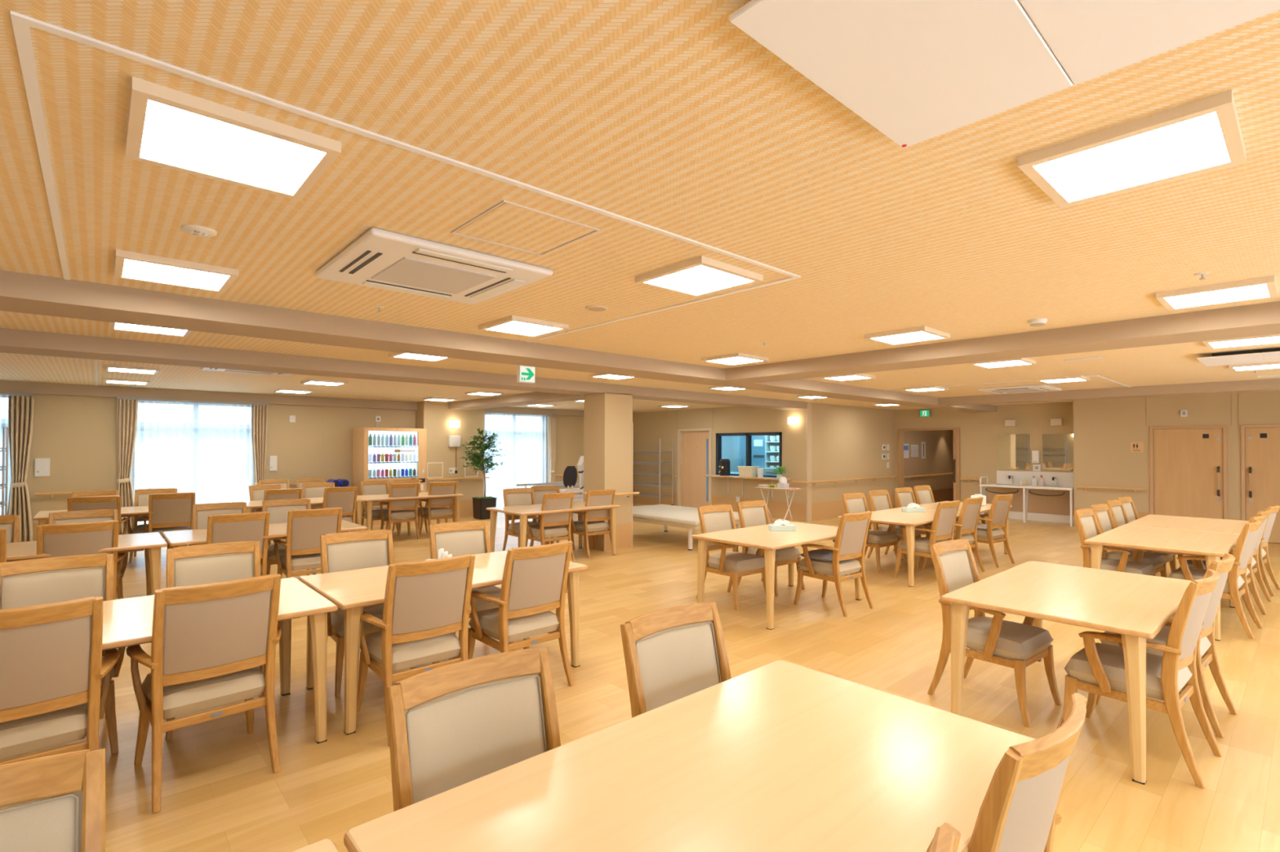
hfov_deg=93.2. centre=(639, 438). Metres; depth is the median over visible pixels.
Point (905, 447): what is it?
print
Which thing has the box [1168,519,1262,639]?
armchair
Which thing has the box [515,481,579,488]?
bars
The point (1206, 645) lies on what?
armchair
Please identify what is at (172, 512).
armchair
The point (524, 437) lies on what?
window
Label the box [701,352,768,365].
recessed light
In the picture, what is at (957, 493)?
door frame
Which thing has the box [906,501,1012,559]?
dining table
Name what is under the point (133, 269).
diffuser
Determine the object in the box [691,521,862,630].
dining table
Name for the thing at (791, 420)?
wall lamp
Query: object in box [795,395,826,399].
recessed light
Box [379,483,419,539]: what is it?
armchair
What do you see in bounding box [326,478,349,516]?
bag
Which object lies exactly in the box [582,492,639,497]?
handrail
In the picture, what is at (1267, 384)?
trim
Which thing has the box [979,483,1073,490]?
countertop
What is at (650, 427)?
wall
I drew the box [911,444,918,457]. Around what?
notice
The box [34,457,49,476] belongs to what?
intercom
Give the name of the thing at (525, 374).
exit sign
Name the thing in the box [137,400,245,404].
window
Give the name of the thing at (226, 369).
grille
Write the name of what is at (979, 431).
wall
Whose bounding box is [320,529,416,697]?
armchair
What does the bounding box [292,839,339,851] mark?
dining table
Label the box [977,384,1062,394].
air conditioner
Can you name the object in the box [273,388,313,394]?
recessed light
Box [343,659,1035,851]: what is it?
dining table
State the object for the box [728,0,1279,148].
ceiling panel
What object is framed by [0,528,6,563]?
armchair
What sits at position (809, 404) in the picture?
trim
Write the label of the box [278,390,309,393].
diffuser
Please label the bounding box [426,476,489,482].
handrail
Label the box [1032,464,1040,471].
wall outlet
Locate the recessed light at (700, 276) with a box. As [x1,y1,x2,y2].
[635,255,763,297]
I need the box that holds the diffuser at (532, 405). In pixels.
[532,404,549,406]
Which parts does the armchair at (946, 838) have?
rail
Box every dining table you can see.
[6,532,167,595]
[32,503,196,526]
[102,577,337,743]
[161,520,367,549]
[236,497,364,524]
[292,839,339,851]
[298,550,587,735]
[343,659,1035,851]
[351,492,462,530]
[485,501,619,555]
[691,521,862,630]
[837,507,959,586]
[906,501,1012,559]
[940,560,1191,785]
[1084,525,1239,640]
[1122,514,1248,551]
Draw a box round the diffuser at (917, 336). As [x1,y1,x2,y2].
[872,331,942,344]
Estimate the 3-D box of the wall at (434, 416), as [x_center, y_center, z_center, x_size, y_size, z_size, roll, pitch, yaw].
[-4.103,0.459,13.074,1.360,2.455,0.450,1,-1,-42]
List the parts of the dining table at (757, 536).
leg, leg, leg, leg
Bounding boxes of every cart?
[0,426,8,515]
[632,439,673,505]
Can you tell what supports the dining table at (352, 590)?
on the floor
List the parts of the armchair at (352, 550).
leg, leg, seat frame, rail, seat, backrest, leg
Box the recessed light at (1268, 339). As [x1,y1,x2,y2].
[1202,333,1279,349]
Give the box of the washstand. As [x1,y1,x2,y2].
[979,470,1074,526]
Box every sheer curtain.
[0,395,17,515]
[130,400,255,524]
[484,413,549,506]
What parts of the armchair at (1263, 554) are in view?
seat, rail, panel, leg, rail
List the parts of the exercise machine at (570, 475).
backrest, seat rail, seat, seat rail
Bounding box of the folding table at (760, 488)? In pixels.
[753,487,801,524]
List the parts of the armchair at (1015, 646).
leg, rail, backrest, armrest, leg, seat frame, seat, leg, leg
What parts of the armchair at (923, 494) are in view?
leg, rail, backrest, leg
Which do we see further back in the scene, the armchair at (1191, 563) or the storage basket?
the storage basket
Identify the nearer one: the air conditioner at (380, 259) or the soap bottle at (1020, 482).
the air conditioner at (380, 259)
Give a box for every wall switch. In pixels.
[881,444,885,450]
[881,453,885,459]
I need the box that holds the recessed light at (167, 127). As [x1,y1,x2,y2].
[125,76,341,200]
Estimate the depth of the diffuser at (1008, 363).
6.51 m
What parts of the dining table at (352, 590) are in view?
leg, leg, leg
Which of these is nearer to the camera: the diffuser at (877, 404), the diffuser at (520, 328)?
the diffuser at (520, 328)
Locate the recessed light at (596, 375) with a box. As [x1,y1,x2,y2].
[589,373,635,379]
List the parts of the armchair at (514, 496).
leg, seat frame, rail, rail, leg, backrest, seat, leg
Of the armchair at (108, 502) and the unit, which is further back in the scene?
the armchair at (108, 502)
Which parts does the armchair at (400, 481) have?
leg, leg, rail, seat, leg, leg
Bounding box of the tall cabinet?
[742,435,764,473]
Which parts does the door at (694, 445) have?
slit glass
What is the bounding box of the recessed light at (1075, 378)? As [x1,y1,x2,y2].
[1036,375,1090,383]
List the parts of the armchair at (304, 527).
leg, armrest, leg, seat, seat frame, rail, panel, backrest, rail, leg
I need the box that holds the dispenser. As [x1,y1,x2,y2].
[1031,450,1039,462]
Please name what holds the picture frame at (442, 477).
attached to the wall at (434, 416)
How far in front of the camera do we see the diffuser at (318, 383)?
8.66 m
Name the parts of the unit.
panel, panel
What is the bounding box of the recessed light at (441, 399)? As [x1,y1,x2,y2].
[422,397,457,401]
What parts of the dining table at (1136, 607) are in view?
leg, leg, leg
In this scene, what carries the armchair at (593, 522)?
on the floor
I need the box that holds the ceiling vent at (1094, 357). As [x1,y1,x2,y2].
[1063,356,1101,361]
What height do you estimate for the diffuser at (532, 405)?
0.018 m
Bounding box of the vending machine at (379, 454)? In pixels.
[352,427,426,526]
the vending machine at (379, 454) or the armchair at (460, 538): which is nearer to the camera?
the armchair at (460, 538)
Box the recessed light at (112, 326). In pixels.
[108,322,192,337]
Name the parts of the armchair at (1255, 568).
seat, seat frame, leg, panel, leg, rail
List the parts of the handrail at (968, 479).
rail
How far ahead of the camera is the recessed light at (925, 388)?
9.32 m
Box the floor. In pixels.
[0,502,1279,851]
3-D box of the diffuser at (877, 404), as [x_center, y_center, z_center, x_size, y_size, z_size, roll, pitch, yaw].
[5.261,-0.725,12.748,0.424,0.018,0.424,1,-1,-42]
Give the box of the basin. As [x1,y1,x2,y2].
[1038,485,1062,487]
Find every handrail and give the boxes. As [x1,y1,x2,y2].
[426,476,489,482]
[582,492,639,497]
[632,473,676,478]
[791,475,896,484]
[903,472,953,479]
[960,478,979,482]
[1076,485,1145,493]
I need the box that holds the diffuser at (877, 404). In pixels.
[877,404,897,405]
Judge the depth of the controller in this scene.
11.02 m
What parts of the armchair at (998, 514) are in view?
armrest, seat, seat frame, leg, armrest, rail, panel, rail, leg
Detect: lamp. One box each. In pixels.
[449,420,459,427]
[787,417,798,424]
[1004,419,1016,426]
[1050,418,1062,425]
[1180,409,1187,417]
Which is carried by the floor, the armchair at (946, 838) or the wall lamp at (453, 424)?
the armchair at (946, 838)
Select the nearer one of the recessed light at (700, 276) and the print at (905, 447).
the recessed light at (700, 276)
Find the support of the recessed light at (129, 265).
in the ceiling
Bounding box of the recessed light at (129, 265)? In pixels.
[113,249,238,293]
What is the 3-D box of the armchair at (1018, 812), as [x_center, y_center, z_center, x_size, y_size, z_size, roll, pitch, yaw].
[0.754,1.089,1.528,0.596,0.928,0.591,1,-1,-40]
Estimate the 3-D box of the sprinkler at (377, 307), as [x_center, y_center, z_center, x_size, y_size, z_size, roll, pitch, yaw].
[-1.740,-0.866,4.037,0.060,0.030,0.060,1,-1,-42]
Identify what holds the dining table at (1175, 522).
on the floor
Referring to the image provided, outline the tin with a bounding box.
[768,484,777,488]
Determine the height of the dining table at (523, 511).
0.700 m
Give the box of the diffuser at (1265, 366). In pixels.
[1233,364,1279,370]
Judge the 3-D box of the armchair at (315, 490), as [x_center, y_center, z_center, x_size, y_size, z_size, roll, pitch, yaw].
[-5.134,1.180,9.704,0.596,0.928,0.591,1,-1,-34]
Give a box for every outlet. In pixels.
[448,467,457,473]
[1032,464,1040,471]
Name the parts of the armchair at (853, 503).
leg, rail, backrest, leg, leg, seat frame, seat, leg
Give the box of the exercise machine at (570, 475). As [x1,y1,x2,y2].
[559,456,583,521]
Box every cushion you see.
[800,548,839,561]
[977,523,995,529]
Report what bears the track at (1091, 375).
attached to the ceiling
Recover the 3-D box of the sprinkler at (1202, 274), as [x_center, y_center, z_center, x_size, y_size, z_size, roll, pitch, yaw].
[2.988,-0.863,3.213,0.060,0.030,0.060,1,-1,-42]
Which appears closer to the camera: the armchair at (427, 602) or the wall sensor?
the armchair at (427, 602)
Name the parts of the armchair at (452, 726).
leg, rail, backrest, leg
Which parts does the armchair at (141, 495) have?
leg, leg, seat, rail, backrest, rail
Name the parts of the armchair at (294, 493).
leg, panel, rail, leg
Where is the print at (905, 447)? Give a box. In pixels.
[903,445,908,450]
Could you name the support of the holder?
on the folding table at (760, 488)
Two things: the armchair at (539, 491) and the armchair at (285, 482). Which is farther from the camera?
the armchair at (285, 482)
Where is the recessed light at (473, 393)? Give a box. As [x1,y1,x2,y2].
[464,390,504,395]
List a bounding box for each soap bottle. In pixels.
[1017,478,1022,485]
[1022,478,1026,485]
[1031,475,1036,485]
[1038,475,1044,485]
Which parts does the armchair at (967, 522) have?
leg, seat, leg, rail, panel, rail, leg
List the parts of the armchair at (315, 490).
leg, rail, backrest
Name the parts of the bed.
mattress, frame, leg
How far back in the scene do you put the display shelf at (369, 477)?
11.77 m
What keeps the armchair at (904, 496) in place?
on the floor
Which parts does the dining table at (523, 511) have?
leg, leg, leg, leg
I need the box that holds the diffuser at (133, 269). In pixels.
[122,259,229,290]
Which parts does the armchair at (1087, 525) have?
leg, rail, backrest, leg, armrest, seat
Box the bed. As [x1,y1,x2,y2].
[632,504,739,550]
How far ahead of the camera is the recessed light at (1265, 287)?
3.54 m
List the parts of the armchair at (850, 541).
leg, armrest, leg, seat, seat frame, leg, rail, panel, rail, leg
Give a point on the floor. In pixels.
(221, 792)
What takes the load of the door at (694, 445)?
in the wall at (650, 427)
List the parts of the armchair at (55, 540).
leg, rail, panel, backrest, leg, armrest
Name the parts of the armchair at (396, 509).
leg, armrest, leg, seat, seat frame, rail, panel, rail, leg, leg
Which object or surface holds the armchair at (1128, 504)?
on the floor
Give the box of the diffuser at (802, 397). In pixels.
[802,396,822,398]
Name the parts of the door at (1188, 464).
sign plate, handle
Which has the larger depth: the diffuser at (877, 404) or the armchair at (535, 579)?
the diffuser at (877, 404)
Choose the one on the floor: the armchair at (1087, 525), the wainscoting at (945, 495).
the armchair at (1087, 525)
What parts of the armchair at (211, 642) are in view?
leg, armrest, leg, seat, seat frame, rail, panel, name plate, backrest, rail, leg, leg, armrest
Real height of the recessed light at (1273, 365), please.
0.032 m
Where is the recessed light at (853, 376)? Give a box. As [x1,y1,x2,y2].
[820,373,875,381]
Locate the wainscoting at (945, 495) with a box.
[913,488,953,503]
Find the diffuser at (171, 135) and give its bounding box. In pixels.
[139,99,325,195]
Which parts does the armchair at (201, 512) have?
leg, rail, backrest, leg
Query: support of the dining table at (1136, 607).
on the floor
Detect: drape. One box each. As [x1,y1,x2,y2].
[7,395,34,542]
[116,399,137,534]
[251,404,267,484]
[547,415,555,482]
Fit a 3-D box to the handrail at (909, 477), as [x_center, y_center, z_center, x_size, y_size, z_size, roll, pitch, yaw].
[7.897,0.998,16.342,3.800,0.084,0.082,1,-1,-42]
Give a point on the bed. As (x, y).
(666, 515)
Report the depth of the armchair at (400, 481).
10.88 m
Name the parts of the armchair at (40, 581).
backrest, rail, seat, leg, leg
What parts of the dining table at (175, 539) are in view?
leg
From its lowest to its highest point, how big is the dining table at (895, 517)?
0.700 m
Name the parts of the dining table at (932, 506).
leg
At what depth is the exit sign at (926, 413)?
14.36 m
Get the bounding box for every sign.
[516,365,534,383]
[919,409,931,417]
[1130,442,1143,452]
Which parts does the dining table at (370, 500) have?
leg, leg, leg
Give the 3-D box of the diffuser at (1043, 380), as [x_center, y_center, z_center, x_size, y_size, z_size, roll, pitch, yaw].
[5.641,-0.786,8.058,0.424,0.018,0.424,1,-1,-42]
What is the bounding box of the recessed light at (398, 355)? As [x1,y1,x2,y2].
[388,351,448,361]
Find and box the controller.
[269,456,277,471]
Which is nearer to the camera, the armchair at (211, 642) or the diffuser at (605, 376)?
the armchair at (211, 642)
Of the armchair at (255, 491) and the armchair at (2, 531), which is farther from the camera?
the armchair at (255, 491)
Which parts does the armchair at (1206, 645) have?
leg, seat, seat frame, rail, leg, panel, leg, rail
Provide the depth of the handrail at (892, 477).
13.16 m
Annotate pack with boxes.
[970,494,986,506]
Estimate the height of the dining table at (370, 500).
0.700 m
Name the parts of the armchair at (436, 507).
leg, leg, seat frame, seat, rail, panel, rail, leg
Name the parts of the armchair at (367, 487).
leg, seat frame, rail, backrest, seat, rail, leg, leg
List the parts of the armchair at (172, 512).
armrest, leg, seat, rail, panel, backrest, rail, leg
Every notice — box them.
[903,444,908,457]
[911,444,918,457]
[921,441,925,458]
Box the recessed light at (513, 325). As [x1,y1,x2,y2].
[479,315,568,337]
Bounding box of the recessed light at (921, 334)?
[864,326,950,345]
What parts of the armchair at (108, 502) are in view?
leg, rail, panel, leg, armrest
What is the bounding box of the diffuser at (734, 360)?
[706,356,761,364]
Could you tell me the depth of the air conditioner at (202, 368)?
7.25 m
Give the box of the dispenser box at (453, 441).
[448,435,461,470]
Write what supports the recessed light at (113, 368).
in the ceiling
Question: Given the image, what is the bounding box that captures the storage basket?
[737,466,758,477]
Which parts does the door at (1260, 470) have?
handle, sign plate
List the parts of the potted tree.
planter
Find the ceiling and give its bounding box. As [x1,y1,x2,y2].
[0,0,1279,413]
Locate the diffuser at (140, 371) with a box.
[108,368,155,373]
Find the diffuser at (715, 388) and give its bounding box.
[714,386,744,390]
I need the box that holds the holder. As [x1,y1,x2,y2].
[777,476,788,488]
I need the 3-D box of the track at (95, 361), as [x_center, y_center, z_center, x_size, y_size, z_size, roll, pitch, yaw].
[-6.716,-0.847,7.472,0.026,0.007,5.106,1,-1,-42]
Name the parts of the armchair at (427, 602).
leg, armrest, leg, seat frame, seat, rail, name plate, panel, backrest, rail, leg, armrest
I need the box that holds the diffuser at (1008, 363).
[975,360,1029,368]
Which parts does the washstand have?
support panel, support panel, kick panel, panel, support panel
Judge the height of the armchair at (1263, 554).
0.928 m
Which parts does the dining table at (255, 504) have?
leg, leg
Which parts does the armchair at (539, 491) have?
rail, backrest, leg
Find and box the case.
[758,484,768,487]
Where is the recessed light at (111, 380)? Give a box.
[103,377,149,385]
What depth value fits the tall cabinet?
15.90 m
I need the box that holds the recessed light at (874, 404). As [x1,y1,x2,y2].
[872,403,899,406]
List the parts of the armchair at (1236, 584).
seat, armrest, seat frame, leg, rail, panel, leg, rail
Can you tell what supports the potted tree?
on the floor
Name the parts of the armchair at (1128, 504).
rail, backrest, leg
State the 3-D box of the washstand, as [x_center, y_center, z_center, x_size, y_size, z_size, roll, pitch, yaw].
[8.051,1.200,12.556,0.621,1.030,1.660,1,-1,-42]
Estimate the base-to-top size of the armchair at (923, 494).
0.928 m
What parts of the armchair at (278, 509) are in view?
leg, leg, seat frame, seat, backrest, rail, leg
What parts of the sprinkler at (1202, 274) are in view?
plate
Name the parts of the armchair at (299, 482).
leg, backrest, rail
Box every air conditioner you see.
[200,367,293,376]
[315,227,552,304]
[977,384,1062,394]
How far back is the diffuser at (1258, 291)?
3.59 m
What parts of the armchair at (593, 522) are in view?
armrest, leg, seat, seat frame, leg, rail, panel, rail, leg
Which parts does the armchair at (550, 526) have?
armrest, leg, seat, seat frame, rail, panel, rail, leg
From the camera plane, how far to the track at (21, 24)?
1.77 m
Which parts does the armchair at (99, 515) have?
leg, rail, backrest, leg, leg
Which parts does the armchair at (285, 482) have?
rail, backrest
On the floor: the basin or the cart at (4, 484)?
the cart at (4, 484)
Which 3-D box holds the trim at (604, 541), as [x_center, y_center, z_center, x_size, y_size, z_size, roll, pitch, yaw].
[-0.518,1.461,8.859,0.022,0.360,0.016,1,-1,-42]
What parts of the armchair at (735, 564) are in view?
leg, rail, backrest, armrest, rail, leg, seat frame, leg, seat, leg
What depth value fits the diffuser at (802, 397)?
10.89 m
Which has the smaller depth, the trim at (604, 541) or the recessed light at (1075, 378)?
the recessed light at (1075, 378)
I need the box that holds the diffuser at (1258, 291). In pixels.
[1164,284,1269,308]
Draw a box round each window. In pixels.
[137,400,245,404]
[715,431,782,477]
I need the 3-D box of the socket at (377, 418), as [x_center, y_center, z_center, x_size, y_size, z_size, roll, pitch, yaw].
[-5.324,-0.344,12.269,0.081,0.217,0.041,1,-1,-42]
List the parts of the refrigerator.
door, door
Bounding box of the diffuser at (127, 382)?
[106,380,146,384]
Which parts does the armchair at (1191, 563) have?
seat, leg, panel, leg, rail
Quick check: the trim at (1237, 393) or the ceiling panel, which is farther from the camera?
the trim at (1237, 393)
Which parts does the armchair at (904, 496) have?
leg, rail, backrest, leg, seat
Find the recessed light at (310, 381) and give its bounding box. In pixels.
[300,378,347,386]
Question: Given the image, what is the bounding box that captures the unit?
[1196,347,1279,366]
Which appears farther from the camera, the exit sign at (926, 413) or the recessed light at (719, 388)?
the exit sign at (926, 413)
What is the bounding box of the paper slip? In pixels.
[425,548,452,560]
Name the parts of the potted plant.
pot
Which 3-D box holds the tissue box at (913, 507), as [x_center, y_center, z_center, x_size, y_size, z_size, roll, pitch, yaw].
[3.523,0.880,7.786,0.250,0.117,0.120,0,-1,-4]
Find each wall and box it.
[0,380,583,541]
[415,401,484,519]
[632,406,806,521]
[811,402,894,521]
[893,402,1073,516]
[903,430,953,492]
[1073,391,1279,527]
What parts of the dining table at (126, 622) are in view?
leg, leg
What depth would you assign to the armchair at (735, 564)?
5.98 m
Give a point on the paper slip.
(442, 554)
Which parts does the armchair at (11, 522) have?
backrest, rail, leg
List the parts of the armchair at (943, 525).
leg, seat frame, leg, armrest, seat, leg, armrest, rail, panel, rail, leg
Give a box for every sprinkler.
[374,306,384,311]
[1195,271,1209,279]
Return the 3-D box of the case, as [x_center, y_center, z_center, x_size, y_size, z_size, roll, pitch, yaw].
[2.518,0.961,12.365,0.120,0.050,0.150,1,-1,-42]
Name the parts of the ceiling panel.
panel, panel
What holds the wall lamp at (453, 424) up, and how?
attached to the wall at (434, 416)
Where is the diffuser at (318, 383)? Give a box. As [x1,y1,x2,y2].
[306,381,342,385]
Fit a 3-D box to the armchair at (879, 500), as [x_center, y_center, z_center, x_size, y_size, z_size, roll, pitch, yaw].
[3.490,1.186,8.288,0.596,0.928,0.591,1,-1,-38]
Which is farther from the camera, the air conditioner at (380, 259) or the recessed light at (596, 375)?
the recessed light at (596, 375)
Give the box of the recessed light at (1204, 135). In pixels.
[1017,89,1246,207]
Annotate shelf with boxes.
[368,446,418,447]
[368,461,417,463]
[368,475,417,479]
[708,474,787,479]
[764,435,779,473]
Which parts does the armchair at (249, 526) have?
leg, panel, backrest, rail, leg, armrest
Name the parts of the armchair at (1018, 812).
leg, panel, rail, armrest, leg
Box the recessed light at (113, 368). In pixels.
[104,364,159,374]
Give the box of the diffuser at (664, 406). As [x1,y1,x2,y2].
[663,405,684,407]
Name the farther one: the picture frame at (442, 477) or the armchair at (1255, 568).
the picture frame at (442, 477)
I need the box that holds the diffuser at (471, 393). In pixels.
[470,392,497,395]
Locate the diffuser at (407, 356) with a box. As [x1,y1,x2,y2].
[395,353,446,360]
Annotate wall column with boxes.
[583,392,632,551]
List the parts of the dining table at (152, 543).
leg, leg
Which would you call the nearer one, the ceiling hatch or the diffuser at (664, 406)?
the ceiling hatch
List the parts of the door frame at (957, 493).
handle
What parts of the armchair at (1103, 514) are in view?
leg, rail, backrest, leg, seat, seat frame, leg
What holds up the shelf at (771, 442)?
on the floor
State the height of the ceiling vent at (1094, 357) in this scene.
0.010 m
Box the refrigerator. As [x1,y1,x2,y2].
[721,435,742,472]
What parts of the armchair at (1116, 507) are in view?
leg, rail, backrest, leg, seat, seat frame, leg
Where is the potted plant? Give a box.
[771,466,786,478]
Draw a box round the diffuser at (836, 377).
[825,375,868,380]
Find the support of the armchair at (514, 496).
on the floor
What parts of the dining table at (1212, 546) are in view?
leg, leg, leg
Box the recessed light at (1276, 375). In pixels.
[1257,374,1279,377]
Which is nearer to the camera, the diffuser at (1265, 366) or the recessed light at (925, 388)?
the diffuser at (1265, 366)
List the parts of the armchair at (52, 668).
seat frame, seat, panel, rail, rail, backrest, leg, armrest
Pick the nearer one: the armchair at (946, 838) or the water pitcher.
the armchair at (946, 838)
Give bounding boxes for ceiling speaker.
[586,305,608,311]
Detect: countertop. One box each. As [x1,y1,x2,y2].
[702,474,791,498]
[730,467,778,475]
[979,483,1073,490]
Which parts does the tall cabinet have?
control panel, panel trim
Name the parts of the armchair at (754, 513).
leg, rail, backrest, leg, seat, leg, seat frame, leg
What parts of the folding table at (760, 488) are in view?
leg, leg, leg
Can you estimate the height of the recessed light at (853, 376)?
0.032 m
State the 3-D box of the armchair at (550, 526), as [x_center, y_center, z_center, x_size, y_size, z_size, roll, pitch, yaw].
[-1.216,1.170,8.089,0.596,0.928,0.591,1,-1,-42]
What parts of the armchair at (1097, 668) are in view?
leg, leg, seat, armrest, seat frame, leg, armrest, rail, panel, leg, rail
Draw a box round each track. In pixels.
[10,10,800,342]
[94,359,97,386]
[884,375,1130,391]
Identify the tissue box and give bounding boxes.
[768,519,795,531]
[902,502,925,512]
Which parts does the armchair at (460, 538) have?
leg, rail, backrest, seat, leg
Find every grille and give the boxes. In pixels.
[226,368,273,373]
[370,257,496,293]
[999,388,1041,392]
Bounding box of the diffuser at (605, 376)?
[595,374,632,379]
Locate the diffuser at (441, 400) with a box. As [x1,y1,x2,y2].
[429,399,452,401]
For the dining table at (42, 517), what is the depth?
7.52 m
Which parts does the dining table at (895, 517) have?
leg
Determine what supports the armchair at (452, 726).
on the floor
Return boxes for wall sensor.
[288,415,295,422]
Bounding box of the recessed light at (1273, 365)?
[1228,361,1279,371]
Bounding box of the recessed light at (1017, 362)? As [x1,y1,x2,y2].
[969,357,1036,368]
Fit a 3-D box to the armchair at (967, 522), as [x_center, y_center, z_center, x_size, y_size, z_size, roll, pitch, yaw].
[3.897,1.177,7.517,0.596,0.928,0.591,1,-1,-39]
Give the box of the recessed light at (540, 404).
[524,403,555,406]
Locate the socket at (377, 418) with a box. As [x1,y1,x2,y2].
[375,416,380,427]
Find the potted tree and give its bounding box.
[459,428,506,519]
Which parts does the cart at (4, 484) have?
post, post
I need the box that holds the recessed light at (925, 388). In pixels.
[902,386,948,391]
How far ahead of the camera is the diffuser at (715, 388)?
9.33 m
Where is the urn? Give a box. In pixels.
[718,458,730,475]
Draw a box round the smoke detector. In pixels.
[1027,318,1047,326]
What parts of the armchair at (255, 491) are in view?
leg, backrest, rail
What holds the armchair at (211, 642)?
on the floor
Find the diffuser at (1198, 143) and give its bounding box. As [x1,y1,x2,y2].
[1033,111,1230,202]
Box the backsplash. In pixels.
[996,470,1073,486]
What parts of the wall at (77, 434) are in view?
handrail, rail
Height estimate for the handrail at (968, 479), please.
0.084 m
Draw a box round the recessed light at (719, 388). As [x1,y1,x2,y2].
[708,386,744,391]
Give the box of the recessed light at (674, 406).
[658,404,689,408]
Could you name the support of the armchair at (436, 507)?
on the floor
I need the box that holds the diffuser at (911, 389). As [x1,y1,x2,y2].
[910,388,943,391]
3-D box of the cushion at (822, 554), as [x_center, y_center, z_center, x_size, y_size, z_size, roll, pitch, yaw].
[1.816,1.121,5.835,0.400,0.070,0.380,1,-1,-42]
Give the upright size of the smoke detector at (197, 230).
0.018 m
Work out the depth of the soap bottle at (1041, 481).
12.43 m
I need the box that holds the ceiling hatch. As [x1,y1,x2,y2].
[450,200,599,256]
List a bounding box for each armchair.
[0,515,19,542]
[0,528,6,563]
[0,553,125,754]
[0,596,119,765]
[0,748,105,851]
[36,520,125,599]
[48,509,128,599]
[67,495,129,564]
[71,490,119,497]
[126,573,281,813]
[127,488,177,562]
[142,492,195,542]
[165,541,261,740]
[188,502,246,546]
[205,511,271,576]
[248,484,282,512]
[253,488,302,512]
[258,479,288,488]
[262,498,316,575]
[273,507,342,578]
[296,478,324,488]
[302,482,334,508]
[311,486,358,523]
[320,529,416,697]
[356,554,475,746]
[360,480,399,535]
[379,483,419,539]
[386,647,560,811]
[392,479,427,533]
[419,481,457,534]
[428,520,515,659]
[467,541,573,686]
[502,488,549,551]
[525,492,575,561]
[529,485,575,550]
[570,488,616,558]
[620,601,731,717]
[696,504,766,610]
[736,500,804,596]
[793,511,873,617]
[841,493,902,573]
[866,489,923,564]
[893,487,930,554]
[893,500,959,577]
[913,485,957,528]
[920,497,985,572]
[925,822,960,851]
[927,538,1062,727]
[968,693,1087,851]
[969,493,1014,567]
[1062,568,1222,788]
[1073,508,1155,576]
[1090,503,1166,577]
[1095,552,1237,737]
[1105,499,1176,577]
[1117,497,1182,572]
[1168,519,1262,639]
[1177,514,1266,623]
[1220,509,1271,608]
[1257,504,1279,595]
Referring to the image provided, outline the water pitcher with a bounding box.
[756,467,763,477]
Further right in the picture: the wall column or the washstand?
the washstand
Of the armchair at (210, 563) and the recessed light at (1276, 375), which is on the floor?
the armchair at (210, 563)
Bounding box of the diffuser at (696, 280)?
[644,265,752,295]
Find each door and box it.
[677,428,711,507]
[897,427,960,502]
[1149,425,1227,519]
[1240,424,1279,543]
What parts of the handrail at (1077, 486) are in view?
rail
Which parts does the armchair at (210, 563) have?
leg, leg, rail, backrest, leg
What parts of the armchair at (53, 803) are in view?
backrest, rail, leg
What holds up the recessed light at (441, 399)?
in the ceiling
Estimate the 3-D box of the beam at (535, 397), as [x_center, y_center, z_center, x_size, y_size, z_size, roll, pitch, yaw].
[-2.281,-0.719,11.227,0.520,0.138,4.750,1,-1,-42]
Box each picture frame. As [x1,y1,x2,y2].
[426,462,443,478]
[464,462,478,477]
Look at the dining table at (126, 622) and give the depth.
3.11 m
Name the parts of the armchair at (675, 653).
leg, rail, backrest, leg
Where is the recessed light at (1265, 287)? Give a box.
[1155,275,1278,311]
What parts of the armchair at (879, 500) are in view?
leg, rail, backrest, leg, seat, leg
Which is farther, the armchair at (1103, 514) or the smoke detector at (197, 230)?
the armchair at (1103, 514)
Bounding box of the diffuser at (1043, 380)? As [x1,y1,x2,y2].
[1041,377,1084,382]
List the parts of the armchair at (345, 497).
leg, panel, rail, seat, rail, leg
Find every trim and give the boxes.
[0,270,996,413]
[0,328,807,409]
[0,392,34,395]
[116,396,268,405]
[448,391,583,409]
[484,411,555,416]
[603,533,605,551]
[631,422,633,546]
[806,402,811,521]
[937,378,1279,406]
[1231,394,1231,425]
[1237,392,1238,425]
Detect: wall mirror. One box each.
[996,434,1031,470]
[1041,433,1073,471]
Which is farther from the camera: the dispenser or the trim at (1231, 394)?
the dispenser
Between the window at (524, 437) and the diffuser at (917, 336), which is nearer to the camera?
the diffuser at (917, 336)
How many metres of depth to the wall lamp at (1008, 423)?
12.98 m
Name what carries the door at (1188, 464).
in the wall at (1104, 430)
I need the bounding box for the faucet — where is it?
[1053,476,1057,486]
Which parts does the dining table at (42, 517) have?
leg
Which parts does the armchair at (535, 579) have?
leg, armrest, leg, backrest, seat, seat frame, leg, rail, panel, rail, leg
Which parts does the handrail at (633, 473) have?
rail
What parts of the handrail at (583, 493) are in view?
rail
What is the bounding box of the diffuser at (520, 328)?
[486,321,560,336]
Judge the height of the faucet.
0.204 m
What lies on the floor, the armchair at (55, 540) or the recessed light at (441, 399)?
the armchair at (55, 540)

